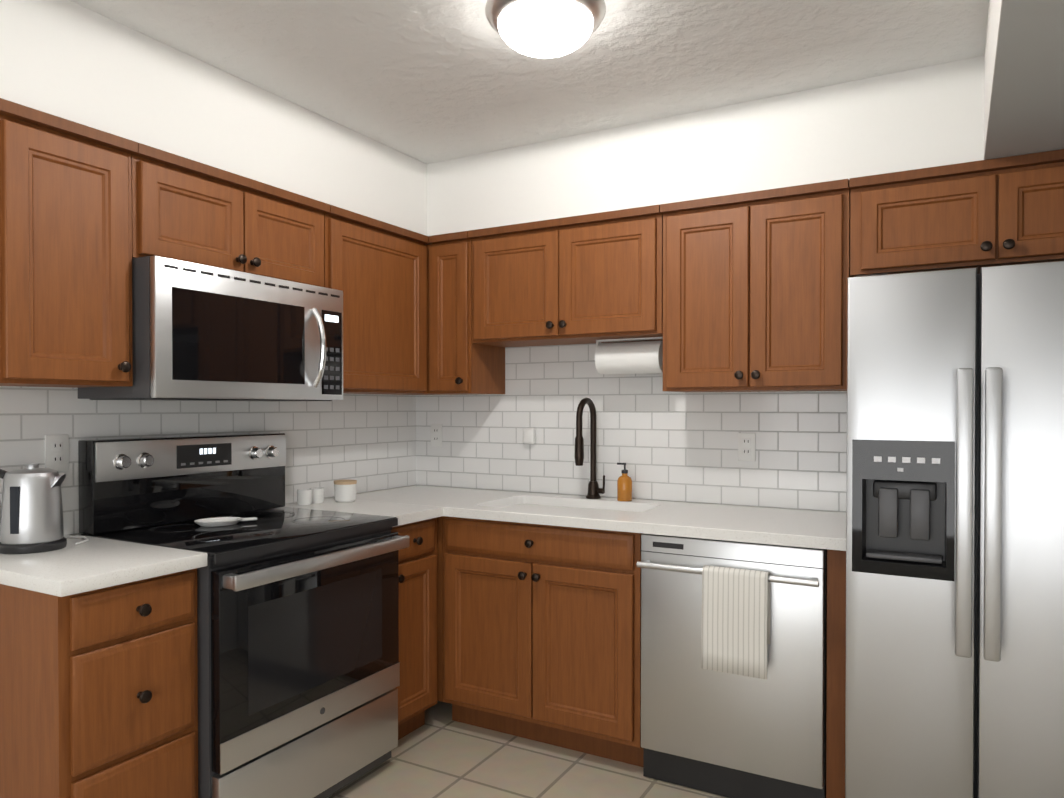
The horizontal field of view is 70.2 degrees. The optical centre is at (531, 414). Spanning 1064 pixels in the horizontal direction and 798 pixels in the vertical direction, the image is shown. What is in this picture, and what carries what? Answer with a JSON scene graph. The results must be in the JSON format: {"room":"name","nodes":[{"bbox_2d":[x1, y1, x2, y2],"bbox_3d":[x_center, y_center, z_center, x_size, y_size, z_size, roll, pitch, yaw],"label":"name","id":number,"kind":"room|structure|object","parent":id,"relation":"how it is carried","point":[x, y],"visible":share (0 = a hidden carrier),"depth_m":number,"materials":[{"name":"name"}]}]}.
{"room":"kitchen","nodes":[
{"label":"kitchen","id":0,"kind":"room"},
{"bbox_2d":[66,485,413,535],"bbox_3d":[-1.869,0.081,1.766,0.100,2.440,5.200,0,1,29],"label":"wall","id":1,"kind":"structure","parent":0,"point":[287,503],"depth_m":3.46,"materials":[{"name":"white tile"}]},
{"bbox_2d":[0,98,137,387],"bbox_3d":[-1.391,-0.442,2.148,0.349,0.720,0.379,0,1,29],"label":"upper cabinet","id":2,"kind":"object","parent":1,"relation":"attached to","point":[65,252],"visible":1,"depth_m":2.07,"materials":[{"name":"brown wood"}]},
{"bbox_2d":[0,386,415,534],"bbox_3d":[-1.122,0.132,2.991,0.006,0.485,2.132,0,1,29],"label":"tile backsplash","id":3,"kind":"structure","parent":1,"relation":"attached to","point":[367,442],"depth_m":3.01,"materials":[{"name":"white tile"}]},
{"bbox_2d":[45,435,68,470],"bbox_3d":[-1.474,0.121,2.347,0.009,0.114,0.070,0,1,29],"label":"electrical outlet","id":4,"kind":"object","parent":3,"relation":"attached to","point":[57,452],"visible":0.9,"depth_m":2.35,"materials":[{"name":"white plastic"}]},
{"bbox_2d":[131,143,329,286],"bbox_3d":[-1.106,-0.640,2.655,0.349,0.334,0.784,0,1,29],"label":"upper cabinet","id":5,"kind":"object","parent":1,"relation":"attached to","point":[187,209],"visible":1,"depth_m":2.51,"materials":[{"name":"brown wood"}]},
{"bbox_2d":[78,255,342,400],"bbox_3d":[-1.056,-0.259,2.631,0.452,0.421,0.780,0,1,29],"label":"microwave","id":6,"kind":"object","parent":5,"relation":"attached to","point":[201,332],"visible":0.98,"depth_m":2.43,"materials":[{"name":"grey metal"}]},
{"bbox_2d":[324,205,459,394],"bbox_3d":[-0.690,-0.455,3.420,0.329,0.720,0.946,0,1,29],"label":"upper cabinet","id":7,"kind":"object","parent":1,"relation":"attached to","point":[375,271],"visible":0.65,"depth_m":3.21,"materials":[{"name":"brown wood"}]},
{"bbox_2d":[327,701,727,797],"bbox_3d":[-0.386,1.340,0.947,3.500,0.060,5.200,0,1,29],"label":"floor","id":8,"kind":"structure","parent":0,"point":[440,753],"depth_m":2.73,"materials":[{"name":"tile"}]},
{"bbox_2d":[0,568,197,797],"bbox_3d":[-1.263,0.861,2.091,0.641,0.875,0.377,0,1,29],"label":"base cabinet","id":9,"kind":"object","parent":8,"relation":"on","point":[98,693],"visible":0.98,"depth_m":1.89,"materials":[{"name":"brown wood"}]},
{"bbox_2d":[0,534,207,596],"bbox_3d":[-1.269,0.402,2.078,0.628,0.037,0.395,0,1,29],"label":"countertop","id":10,"kind":"structure","parent":9,"relation":"on","point":[91,564],"depth_m":1.96,"materials":[{"name":"stone"}]},
{"bbox_2d":[0,463,66,553],"bbox_3d":[-1.443,0.261,2.165,0.212,0.243,0.168,0,1,29],"label":"kettle","id":11,"kind":"object","parent":10,"relation":"on","point":[31,519],"visible":1,"depth_m":2.10,"materials":[{"name":"silver metal"}]},
{"bbox_2d":[59,473,88,544],"bbox_3d":[-1.396,0.281,2.289,0.200,0.198,0.085,0,1,29],"label":"cord","id":12,"kind":"object","parent":11,"relation":"attached to","point":[85,540],"visible":0.38,"depth_m":2.32,"materials":[{"name":"white plastic"}]},
{"bbox_2d":[78,433,408,797],"bbox_3d":[-0.939,0.687,2.575,0.722,1.213,0.780,0,1,29],"label":"range","id":13,"kind":"object","parent":8,"relation":"on","point":[298,645],"visible":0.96,"depth_m":2.42,"materials":[{"name":"grey metal"}]},
{"bbox_2d":[194,517,256,526],"bbox_3d":[-1.055,0.368,2.597,0.136,0.017,0.186,0,1,29],"label":"spoon rest","id":14,"kind":"object","parent":13,"relation":"on","point":[216,521],"visible":1,"depth_m":2.59,"materials":[{"name":"white ceramic"}]},
{"bbox_2d":[391,517,436,739],"bbox_3d":[-0.704,0.851,3.089,0.641,0.875,0.337,0,1,29],"label":"base cabinet","id":15,"kind":"object","parent":8,"relation":"on","point":[417,572],"visible":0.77,"depth_m":2.98,"materials":[{"name":"brown wood"}]},
{"bbox_2d":[284,497,443,526],"bbox_3d":[-0.717,0.393,3.064,0.628,0.037,0.287,0,1,29],"label":"countertop","id":16,"kind":"structure","parent":15,"relation":"on","point":[406,512],"depth_m":3.04,"materials":[{"name":"stone"}]},
{"bbox_2d":[297,489,311,505],"bbox_3d":[-0.939,0.342,3.122,0.060,0.062,0.060,0,1,29],"label":"cup","id":17,"kind":"object","parent":16,"relation":"on","point":[304,496],"visible":1,"depth_m":3.10,"materials":[{"name":"white ceramic"}]},
{"bbox_2d":[310,487,323,503],"bbox_3d":[-0.905,0.342,3.183,0.060,0.062,0.060,0,1,29],"label":"cup","id":18,"kind":"object","parent":16,"relation":"on","point":[317,495],"visible":0.92,"depth_m":3.16,"materials":[{"name":"white ceramic"}]},
{"bbox_2d":[334,480,356,502],"bbox_3d":[-0.797,0.328,3.231,0.096,0.089,0.096,0,1,29],"label":"canister","id":19,"kind":"object","parent":16,"relation":"on","point":[345,490],"visible":1,"depth_m":3.19,"materials":[{"name":"white ceramic"}]},
{"bbox_2d":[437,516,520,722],"bbox_3d":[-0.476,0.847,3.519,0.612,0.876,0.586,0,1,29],"label":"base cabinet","id":20,"kind":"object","parent":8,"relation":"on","point":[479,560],"depth_m":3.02,"materials":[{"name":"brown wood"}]},
{"bbox_2d":[356,485,845,550],"bbox_3d":[0.184,0.469,3.116,2.150,0.190,0.629,0,1,29],"label":"countertop","id":21,"kind":"structure","parent":20,"relation":"on","point":[762,525],"depth_m":2.85,"materials":[{"name":"stone"}]},
{"bbox_2d":[574,397,604,498],"bbox_3d":[0.253,0.149,3.281,0.098,0.445,0.198,0,1,29],"label":"faucet","id":22,"kind":"object","parent":21,"relation":"on","point":[594,490],"visible":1,"depth_m":3.32,"materials":[{"name":"black metal"}]},
{"bbox_2d":[617,463,631,500],"bbox_3d":[0.398,0.290,3.260,0.067,0.163,0.064,0,1,29],"label":"soap bottle","id":23,"kind":"object","parent":21,"relation":"on","point":[624,486],"visible":1,"depth_m":3.24,"materials":[{"name":"orange"}]},
{"bbox_2d":[637,534,826,797],"bbox_3d":[0.780,0.856,2.752,0.607,0.872,0.663,0,1,29],"label":"dishwasher","id":24,"kind":"object","parent":8,"relation":"on","point":[729,735],"visible":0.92,"depth_m":2.51,"materials":[{"name":"grey metal"}]},
{"bbox_2d":[701,565,770,679],"bbox_3d":[0.658,0.666,2.447,0.211,0.334,0.053,0,1,29],"label":"dish towel","id":25,"kind":"object","parent":24,"relation":"hanging from","point":[736,620],"visible":0.98,"depth_m":2.42,"materials":[{"name":"fabric"}]},
{"bbox_2d":[826,549,845,797],"bbox_3d":[1.100,0.856,2.623,0.062,0.875,0.609,0,1,29],"label":"cabinet end panel","id":26,"kind":"object","parent":8,"relation":"on","point":[836,673],"visible":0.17,"depth_m":2.36,"materials":[{"name":"brown wood"}]},
{"bbox_2d":[845,261,1063,797],"bbox_3d":[1.434,0.442,2.278,0.830,1.708,0.842,0,1,29],"label":"refrigerator","id":27,"kind":"object","parent":8,"relation":"on","point":[955,553],"visible":1,"depth_m":2.03,"materials":[{"name":"grey metal"}]},
{"bbox_2d":[70,0,988,163],"bbox_3d":[-0.386,-1.170,0.922,3.500,0.080,5.200,0,1,29],"label":"ceiling","id":28,"kind":"structure","parent":0,"point":[428,81],"depth_m":2.42,"materials":[{"name":"white paint"}]},
{"bbox_2d":[0,0,428,244],"bbox_3d":[-0.987,-0.981,2.914,0.306,0.338,2.116,0,1,29],"label":"wall","id":29,"kind":"structure","parent":28,"relation":"attached to","point":[72,61],"depth_m":2.41,"materials":[{"name":"white paint"}]},
{"bbox_2d":[485,0,605,57],"bbox_3d":[0.038,-1.084,2.130,0.340,0.117,0.340,0,1,29],"label":"ceiling light","id":30,"kind":"object","parent":28,"relation":"attached to","point":[544,28],"visible":1,"depth_m":2.06,"materials":[{"name":"white glass"}]},
{"bbox_2d":[427,56,983,235],"bbox_3d":[0.895,-0.981,2.897,2.994,0.338,0.306,0,1,29],"label":"wall","id":31,"kind":"structure","parent":28,"relation":"attached to","point":[924,117],"depth_m":2.81,"materials":[{"name":"white paint"}]},
{"bbox_2d":[984,0,1063,159],"bbox_3d":[0.637,-0.954,0.176,0.783,0.338,4.694,0,1,29],"label":"soffit","id":32,"kind":"structure","parent":28,"relation":"attached to","point":[1024,80],"depth_m":1.84,"materials":[{"name":"white paint"}]},
{"bbox_2d":[421,485,837,511],"bbox_3d":[0.904,0.068,3.135,3.400,2.440,0.100,0,1,29],"label":"wall","id":33,"kind":"structure","parent":0,"point":[642,499],"depth_m":3.27,"materials":[{"name":"white tile"}]},
{"bbox_2d":[427,231,504,394],"bbox_3d":[-0.319,-0.456,3.554,0.245,0.720,0.349,0,1,29],"label":"upper cabinet","id":34,"kind":"object","parent":33,"relation":"attached to","point":[459,362],"visible":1,"depth_m":3.44,"materials":[{"name":"brown wood"}]},
{"bbox_2d":[468,205,662,346],"bbox_3d":[0.179,-0.566,3.274,0.888,0.495,0.349,0,1,29],"label":"upper cabinet","id":35,"kind":"object","parent":33,"relation":"attached to","point":[587,279],"visible":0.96,"depth_m":3.13,"materials":[{"name":"brown wood"}]},
{"bbox_2d":[595,337,662,374],"bbox_3d":[0.418,-0.243,3.163,0.312,0.147,0.132,0,1,29],"label":"paper towel holder","id":36,"kind":"object","parent":35,"relation":"attached to","point":[631,358],"visible":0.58,"depth_m":3.12,"materials":[{"name":"white"}]},
{"bbox_2d":[416,340,846,511],"bbox_3d":[0.340,-0.012,3.389,2.154,0.765,0.006,0,1,29],"label":"tile backsplash","id":37,"kind":"structure","parent":33,"relation":"attached to","point":[665,445],"depth_m":3.33,"materials":[{"name":"white tile"}]},
{"bbox_2d":[431,424,441,446],"bbox_3d":[-0.486,0.106,3.845,0.070,0.114,0.009,0,1,29],"label":"outlet","id":38,"kind":"object","parent":37,"relation":"attached to","point":[436,434],"visible":1,"depth_m":3.84,"materials":[{"name":"white plastic"}]},
{"bbox_2d":[523,428,535,443],"bbox_3d":[-0.013,0.101,3.565,0.060,0.075,0.034,0,1,29],"label":"outlet","id":39,"kind":"object","parent":37,"relation":"attached to","point":[529,435],"visible":1,"depth_m":3.55,"materials":[{"name":"white plastic"}]},
{"bbox_2d":[738,433,754,460],"bbox_3d":[0.874,0.133,3.082,0.070,0.114,0.009,0,1,29],"label":"electrical outlet","id":40,"kind":"object","parent":37,"relation":"attached to","point":[746,446],"visible":1,"depth_m":3.08,"materials":[{"name":"white plastic"}]},
{"bbox_2d":[660,179,850,391],"bbox_3d":[0.864,-0.450,2.891,0.674,0.720,0.349,0,1,29],"label":"upper cabinet","id":41,"kind":"object","parent":33,"relation":"attached to","point":[754,291],"visible":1,"depth_m":2.75,"materials":[{"name":"brown wood"}]},
{"bbox_2d":[849,149,1063,276],"bbox_3d":[1.540,-0.643,2.511,0.868,0.325,0.349,0,1,29],"label":"upper cabinet","id":42,"kind":"object","parent":33,"relation":"attached to","point":[994,212],"visible":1,"depth_m":2.44,"materials":[{"name":"brown wood"}]}
]}

